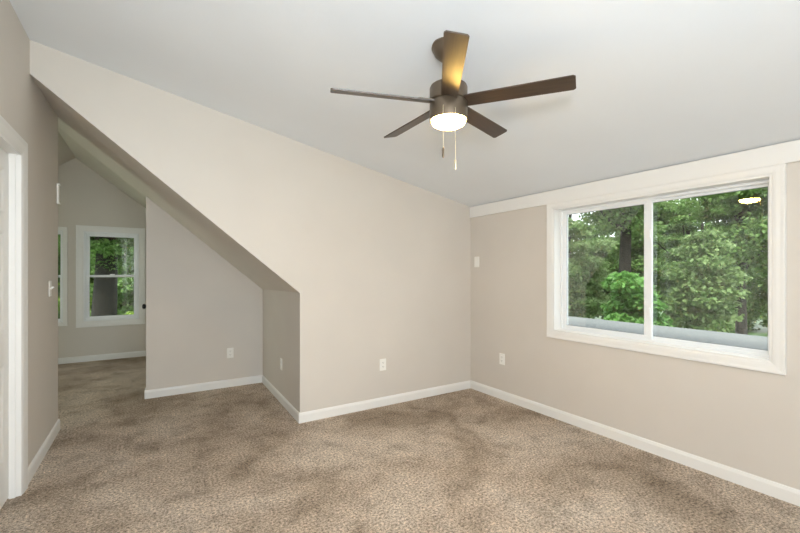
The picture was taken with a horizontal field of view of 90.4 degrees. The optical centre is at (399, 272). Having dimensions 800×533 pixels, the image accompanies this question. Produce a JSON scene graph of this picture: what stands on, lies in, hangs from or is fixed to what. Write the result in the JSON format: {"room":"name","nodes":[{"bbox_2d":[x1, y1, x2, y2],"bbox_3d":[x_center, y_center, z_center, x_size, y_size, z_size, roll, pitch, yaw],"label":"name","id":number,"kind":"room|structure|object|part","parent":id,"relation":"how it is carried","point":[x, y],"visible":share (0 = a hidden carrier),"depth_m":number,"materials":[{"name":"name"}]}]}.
{"room":"empty attic bedroom","nodes":[
{"label":"empty attic bedroom","id":0,"kind":"room"},
{"bbox_2d":[0,0,57,465],"bbox_3d":[-1.335,-0.155,0.778,0.120,2.950,5.980,0,0,-32],"label":"wall","id":1,"kind":"structure","parent":0,"point":[23,105],"depth_m":2.71,"materials":[{"name":"beige paint"}]},
{"bbox_2d":[0,147,8,509],"bbox_3d":[-2.132,0.307,2.041,0.035,2.002,0.646,0,0,-32],"label":"door","id":2,"kind":"structure","parent":1,"relation":"in","point":[4,156],"depth_m":2.25,"materials":[{"name":"white paint"}]},
{"bbox_2d":[0,115,27,498],"bbox_3d":[-1.949,0.262,1.772,0.140,2.116,1.497,0,0,-32],"label":"trim","id":3,"kind":"structure","parent":1,"relation":"attached to","point":[11,142],"depth_m":2.35,"materials":[{"name":"white wood"}]},
{"bbox_2d":[28,419,59,484],"bbox_3d":[-2.590,1.276,2.896,0.014,0.088,1.087,0,0,-32],"label":"baseboard","id":4,"kind":"structure","parent":1,"relation":"attached to","point":[32,468],"depth_m":2.82,"materials":[{"name":"white wood"}]},
{"bbox_2d":[49,281,53,296],"bbox_3d":[-2.690,0.120,3.069,0.028,0.120,0.076,0,0,-32],"label":"light switch","id":5,"kind":"object","parent":1,"relation":"attached to","point":[50,282],"visible":1,"depth_m":3.06,"materials":[{"name":"white plastic"}]},
{"bbox_3d":[-2.699,0.120,3.063,0.007,0.120,0.076,0,0,-32],"label":"plate","id":6,"kind":"part","parent":5,"relation":"part of","materials":[{"name":"white plastic"}]},
{"bbox_2d":[57,183,60,204],"bbox_3d":[-2.850,-0.660,3.316,0.020,0.168,0.056,0,0,-32],"label":"door chime","id":7,"kind":"object","parent":1,"relation":"attached to","point":[58,184],"visible":1,"depth_m":3.30,"materials":[{"name":"white plastic"}]},
{"bbox_2d":[58,158,145,357],"bbox_3d":[-5.285,-0.255,5.624,3.650,3.150,0.150,0,0,-32],"label":"wall","id":8,"kind":"structure","parent":0,"point":[86,198],"depth_m":5.93,"materials":[{"name":"beige paint"}]},
{"bbox_2d":[58,227,67,325],"bbox_3d":[-5.226,0.050,5.649,0.785,1.440,0.170,0,0,-32],"label":"window","id":9,"kind":"structure","parent":8,"relation":"in","point":[63,231],"depth_m":5.77,"materials":[{"name":"white plastic"}]},
{"bbox_3d":[-5.219,0.360,5.648,0.637,0.660,0.030,0,0,-32],"label":"sash","id":10,"kind":"part","parent":9,"relation":"part of","materials":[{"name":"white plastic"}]},
{"bbox_3d":[-5.230,0.050,5.655,0.685,1.340,0.156,0,0,-32],"label":"frame","id":11,"kind":"part","parent":9,"relation":"part of","materials":[{"name":"white plastic"}]},
{"bbox_2d":[58,350,145,363],"bbox_3d":[-5.326,1.276,5.501,3.210,0.088,0.014,0,0,-32],"label":"baseboard","id":12,"kind":"structure","parent":8,"relation":"attached to","point":[88,358],"depth_m":6.00,"materials":[{"name":"white wood"}]},
{"bbox_2d":[76,225,144,327],"bbox_3d":[-4.448,0.050,6.139,0.861,1.516,0.170,0,0,-32],"label":"window","id":13,"kind":"structure","parent":8,"relation":"in","point":[83,232],"depth_m":6.04,"materials":[{"name":"white plastic"}]},
{"bbox_3d":[-4.452,0.050,6.145,0.685,1.340,0.156,0,0,-32],"label":"frame","id":14,"kind":"part","parent":13,"relation":"part of","materials":[{"name":"white plastic"}]},
{"bbox_3d":[-4.463,-0.262,6.163,0.625,0.656,0.030,0,0,-32],"label":"sash","id":15,"kind":"part","parent":13,"relation":"part of","materials":[{"name":"white plastic"}]},
{"bbox_3d":[-4.445,0.360,6.135,0.625,0.660,0.030,0,0,-32],"label":"sash","id":16,"kind":"part","parent":13,"relation":"part of","materials":[{"name":"white plastic"}]},
{"bbox_2d":[58,127,145,207],"bbox_3d":[-4.408,-0.852,4.232,3.650,2.096,3.380,0,0,-32],"label":"ceiling","id":17,"kind":"structure","parent":0,"point":[69,149],"depth_m":5.43,"materials":[{"name":"beige paint"}]},
{"bbox_2d":[35,82,293,291],"bbox_3d":[-2.179,-0.823,3.721,2.198,2.195,1.520,0,0,-32],"label":"ceiling","id":18,"kind":"structure","parent":0,"point":[69,122],"depth_m":3.56,"materials":[{"name":"beige paint"}]},
{"bbox_2d":[146,197,262,389],"bbox_3d":[-2.195,0.170,4.539,1.193,2.300,0.120,0,0,-32],"label":"wall","id":19,"kind":"structure","parent":0,"point":[199,306],"depth_m":4.40,"materials":[{"name":"beige paint"}]},
{"bbox_2d":[144,375,262,398],"bbox_3d":[-2.165,1.276,4.478,1.207,0.088,0.014,0,0,-32],"label":"baseboard","id":20,"kind":"structure","parent":19,"relation":"attached to","point":[154,393],"depth_m":4.43,"materials":[{"name":"white wood"}]},
{"bbox_2d":[227,348,233,357],"bbox_3d":[-1.968,0.927,4.604,0.072,0.116,0.010,0,0,-32],"label":"wall outlet","id":21,"kind":"object","parent":19,"relation":"attached to","point":[230,351],"visible":1,"depth_m":4.60,"materials":[{"name":"white plastic"}]},
{"bbox_2d":[30,40,470,412],"bbox_3d":[-0.817,-0.115,3.610,3.775,2.870,0.120,0,0,-32],"label":"wall","id":22,"kind":"structure","parent":0,"point":[377,265],"depth_m":3.60,"materials":[{"name":"beige paint"}]},
{"bbox_2d":[380,358,385,370],"bbox_3d":[-0.169,0.910,3.941,0.072,0.116,0.010,0,0,-32],"label":"wall outlet","id":23,"kind":"object","parent":22,"relation":"attached to","point":[382,361],"visible":1,"depth_m":3.94,"materials":[{"name":"white plastic"}]},
{"bbox_2d":[298,380,470,423],"bbox_3d":[-0.043,1.276,4.018,2.002,0.088,0.014,0,0,-32],"label":"baseboard","id":24,"kind":"structure","parent":22,"relation":"attached to","point":[333,411],"depth_m":3.91,"materials":[{"name":"white wood"}]},
{"bbox_2d":[263,289,295,408],"bbox_3d":[-1.283,0.670,4.285,0.160,1.300,1.520,0,0,-32],"label":"wall","id":25,"kind":"structure","parent":0,"point":[279,307],"depth_m":4.07,"materials":[{"name":"beige paint"}]},
{"bbox_2d":[262,376,299,421],"bbox_3d":[-1.272,1.276,4.143,0.014,0.088,1.506,0,0,-31],"label":"baseboard","id":26,"kind":"structure","parent":25,"relation":"attached to","point":[270,387],"depth_m":3.99,"materials":[{"name":"white wood"}]},
{"bbox_2d":[0,356,799,532],"bbox_3d":[-1.598,1.380,2.557,6.620,0.120,9.270,0,0,-32],"label":"floor","id":27,"kind":"structure","parent":0,"point":[234,459],"depth_m":2.58,"materials":[{"name":"beige carpet"}]},
{"bbox_2d":[9,0,799,206],"bbox_3d":[0.233,-1.258,1.287,4.875,1.078,5.170,0,0,-32],"label":"ceiling","id":28,"kind":"structure","parent":0,"point":[660,83],"depth_m":2.20,"materials":[{"name":"white paint"}]},
{"bbox_2d":[330,30,575,169],"bbox_3d":[0.217,-0.820,2.023,1.133,0.658,1.079,0,0,-32],"label":"ceiling fan","id":29,"kind":"object","parent":28,"relation":"hanging from","point":[449,100],"visible":1,"depth_m":1.89,"materials":[{"name":"brown wood"}]},
{"bbox_3d":[-0.083,-0.849,1.905,0.500,0.006,0.094,0,15,-14],"label":"blade","id":30,"kind":"part","parent":29,"relation":"part of","materials":[{"name":"brown wood"}]},
{"bbox_3d":[0.066,-0.849,2.269,0.094,0.006,0.500,-17,9,-31],"label":"blade","id":31,"kind":"part","parent":29,"relation":"part of","materials":[{"name":"brown wood"}]},
{"bbox_3d":[0.263,-0.665,1.894,0.003,0.258,0.012,0,0,-12],"label":"pull chain","id":32,"kind":"part","parent":29,"relation":"part of","materials":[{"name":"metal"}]},
{"bbox_3d":[0.219,-0.849,1.651,0.094,0.006,0.500,15,1,4],"label":"blade","id":33,"kind":"part","parent":29,"relation":"part of","materials":[{"name":"brown wood"}]},
{"bbox_3d":[0.458,-0.849,2.241,0.094,0.006,0.500,-19,-12,39],"label":"blade","id":34,"kind":"part","parent":29,"relation":"part of","materials":[{"name":"brown wood"}]},
{"bbox_3d":[0.553,-0.849,1.859,0.500,0.006,0.094,0,-15,22],"label":"blade","id":35,"kind":"part","parent":29,"relation":"part of","materials":[{"name":"brown wood"}]},
{"bbox_2d":[471,141,799,489],"bbox_3d":[2.211,0.220,2.532,0.200,2.200,5.170,0,0,-32],"label":"wall","id":36,"kind":"structure","parent":0,"point":[745,420],"depth_m":3.04,"materials":[{"name":"beige paint"}]},
{"bbox_2d":[474,257,478,266],"bbox_3d":[0.865,-0.125,4.474,0.008,0.118,0.074,0,0,-32],"label":"wall plate","id":37,"kind":"object","parent":36,"relation":"attached to","point":[476,259],"visible":1,"depth_m":4.47,"materials":[{"name":"white plastic"}]},
{"bbox_2d":[499,353,504,364],"bbox_3d":[1.067,0.900,4.152,0.010,0.116,0.072,0,0,-32],"label":"wall outlet","id":38,"kind":"object","parent":36,"relation":"attached to","point":[501,356],"visible":1,"depth_m":4.15,"materials":[{"name":"white plastic"}]},
{"bbox_2d":[470,140,799,217],"bbox_3d":[2.118,-0.693,2.472,0.022,0.119,4.926,0,0,-32],"label":"trim","id":39,"kind":"structure","parent":36,"relation":"attached to","point":[788,152],"depth_m":2.85,"materials":[{"name":"white wood"}]},
{"bbox_2d":[470,380,799,506],"bbox_3d":[2.120,1.276,2.475,0.014,0.088,4.930,0,0,-32],"label":"baseboard","id":40,"kind":"structure","parent":36,"relation":"attached to","point":[788,494],"depth_m":2.84,"materials":[{"name":"white wood"}]},
{"bbox_2d":[547,163,785,375],"bbox_3d":[1.881,-0.028,3.038,0.220,1.239,1.631,0,0,-32],"label":"window","id":41,"kind":"structure","parent":36,"relation":"in","point":[772,360],"depth_m":2.83,"materials":[{"name":"white plastic"}]},
{"bbox_3d":[1.714,-0.028,3.339,0.026,1.075,0.764,0,0,-32],"label":"sash","id":42,"kind":"part","parent":41,"relation":"part of","materials":[{"name":"clear glass"}]},
{"bbox_3d":[2.114,-0.028,2.760,0.026,1.075,0.732,0,0,-32],"label":"sash","id":43,"kind":"part","parent":41,"relation":"part of","materials":[{"name":"clear glass"}]},
{"bbox_2d":[568,316,767,349],"bbox_3d":[2.583,0.715,4.286,2.300,0.210,9.500,0,0,-32],"label":"porch roof","id":44,"kind":"structure","parent":36,"relation":"attached to","point":[732,339],"depth_m":4.37,"materials":[{"name":"grey"}]},
{"label":"outside","id":45,"kind":"structure","parent":0,"visible":0},
{"bbox_2d":[58,311,767,336],"bbox_3d":[-6.427,4.620,19.588,130.000,0.200,120.000,0,0,-32],"label":"ground","id":46,"kind":"structure","parent":45,"point":[764,330],"depth_m":31.21,"materials":[{"name":"green plant"}]},
{"bbox_2d":[58,234,59,318],"bbox_3d":[-16.274,0.235,17.011,4.216,8.579,3.997,0,0,12],"label":"tree","id":47,"kind":"object","parent":46,"relation":"on","point":[58,234],"visible":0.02,"depth_m":17.43,"materials":[{"name":"green plant"}]},
{"bbox_2d":[58,271,93,313],"bbox_3d":[-22.043,-0.091,27.344,6.020,10.793,6.649,0,0,36],"label":"tree","id":48,"kind":"object","parent":46,"relation":"on","point":[91,278],"visible":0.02,"depth_m":26.12,"materials":[{"name":"green plant"}]},
{"bbox_2d":[58,234,133,315],"bbox_3d":[-7.806,0.522,10.414,3.132,8.020,2.986,0,0,32],"label":"tree","id":49,"kind":"object","parent":46,"relation":"on","point":[110,252],"visible":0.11,"depth_m":10.31,"materials":[{"name":"green plant"}]},
{"bbox_2d":[90,246,133,315],"bbox_3d":[-11.611,0.269,17.117,4.042,8.511,4.315,0,0,10],"label":"tree","id":50,"kind":"object","parent":46,"relation":"on","point":[125,286],"visible":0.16,"depth_m":16.08,"materials":[{"name":"green plant"}]},
{"bbox_2d":[568,215,618,318],"bbox_3d":[5.976,0.908,14.551,3.620,7.231,3.452,0,0,27],"label":"tree","id":51,"kind":"object","parent":46,"relation":"on","point":[585,271],"visible":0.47,"depth_m":13.72,"materials":[{"name":"green plant"}]},
{"bbox_2d":[575,230,642,318],"bbox_3d":[18.191,-0.980,33.164,7.810,11.010,8.201,0,0,-5],"label":"tree","id":52,"kind":"object","parent":46,"relation":"on","point":[599,236],"visible":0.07,"depth_m":31.62,"materials":[{"name":"green plant"}]},
{"bbox_2d":[574,202,661,272],"bbox_3d":[5.957,0.279,10.777,2.396,8.493,2.463,0,0,-39],"label":"tree","id":53,"kind":"object","parent":46,"relation":"on","point":[618,219],"visible":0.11,"depth_m":10.61,"materials":[{"name":"green plant"}]},
{"bbox_2d":[600,270,675,326],"bbox_3d":[4.870,2.232,8.178,1.376,4.582,1.329,0,0,29],"label":"tree","id":54,"kind":"object","parent":46,"relation":"on","point":[627,287],"visible":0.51,"depth_m":7.97,"materials":[{"name":"green plant"}]},
{"bbox_2d":[596,199,714,312],"bbox_3d":[13.429,0.006,21.050,5.576,9.038,5.111,0,0,30],"label":"tree","id":55,"kind":"object","parent":46,"relation":"on","point":[637,261],"visible":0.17,"depth_m":20.18,"materials":[{"name":"green plant"}]},
{"bbox_2d":[640,198,734,332],"bbox_3d":[10.161,0.928,14.581,3.473,7.192,3.169,0,0,15],"label":"tree","id":56,"kind":"object","parent":46,"relation":"on","point":[684,223],"visible":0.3,"depth_m":14.16,"materials":[{"name":"green plant"}]},
{"bbox_2d":[661,223,752,330],"bbox_3d":[6.538,1.721,8.503,1.565,5.603,1.611,0,0,-22],"label":"tree","id":57,"kind":"object","parent":46,"relation":"on","point":[691,300],"visible":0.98,"depth_m":8.22,"materials":[{"name":"green plant"}]},
{"bbox_2d":[683,187,767,334],"bbox_3d":[8.959,0.771,10.130,2.459,7.508,2.518,0,0,-16],"label":"tree","id":58,"kind":"object","parent":46,"relation":"on","point":[734,209],"visible":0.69,"depth_m":9.96,"materials":[{"name":"green plant"}]},
{"bbox_2d":[711,222,767,330],"bbox_3d":[26.926,-0.690,32.006,7.903,11.586,7.969,0,0,-25],"label":"tree","id":59,"kind":"object","parent":46,"relation":"on","point":[750,320],"visible":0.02,"depth_m":30.28,"materials":[{"name":"green plant"}]},
{"bbox_2d":[731,219,767,317],"bbox_3d":[19.899,-0.424,20.414,6.228,9.898,5.395,0,0,16],"label":"tree","id":60,"kind":"object","parent":46,"relation":"on","point":[753,308],"visible":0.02,"depth_m":20.77,"materials":[{"name":"green plant"}]},
{"bbox_2d":[749,263,767,336],"bbox_3d":[14.035,0.838,13.915,3.099,7.373,3.471,0,0,-37],"label":"tree","id":61,"kind":"object","parent":46,"relation":"on","point":[760,294],"visible":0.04,"depth_m":14.72,"materials":[{"name":"green plant"}]}
]}

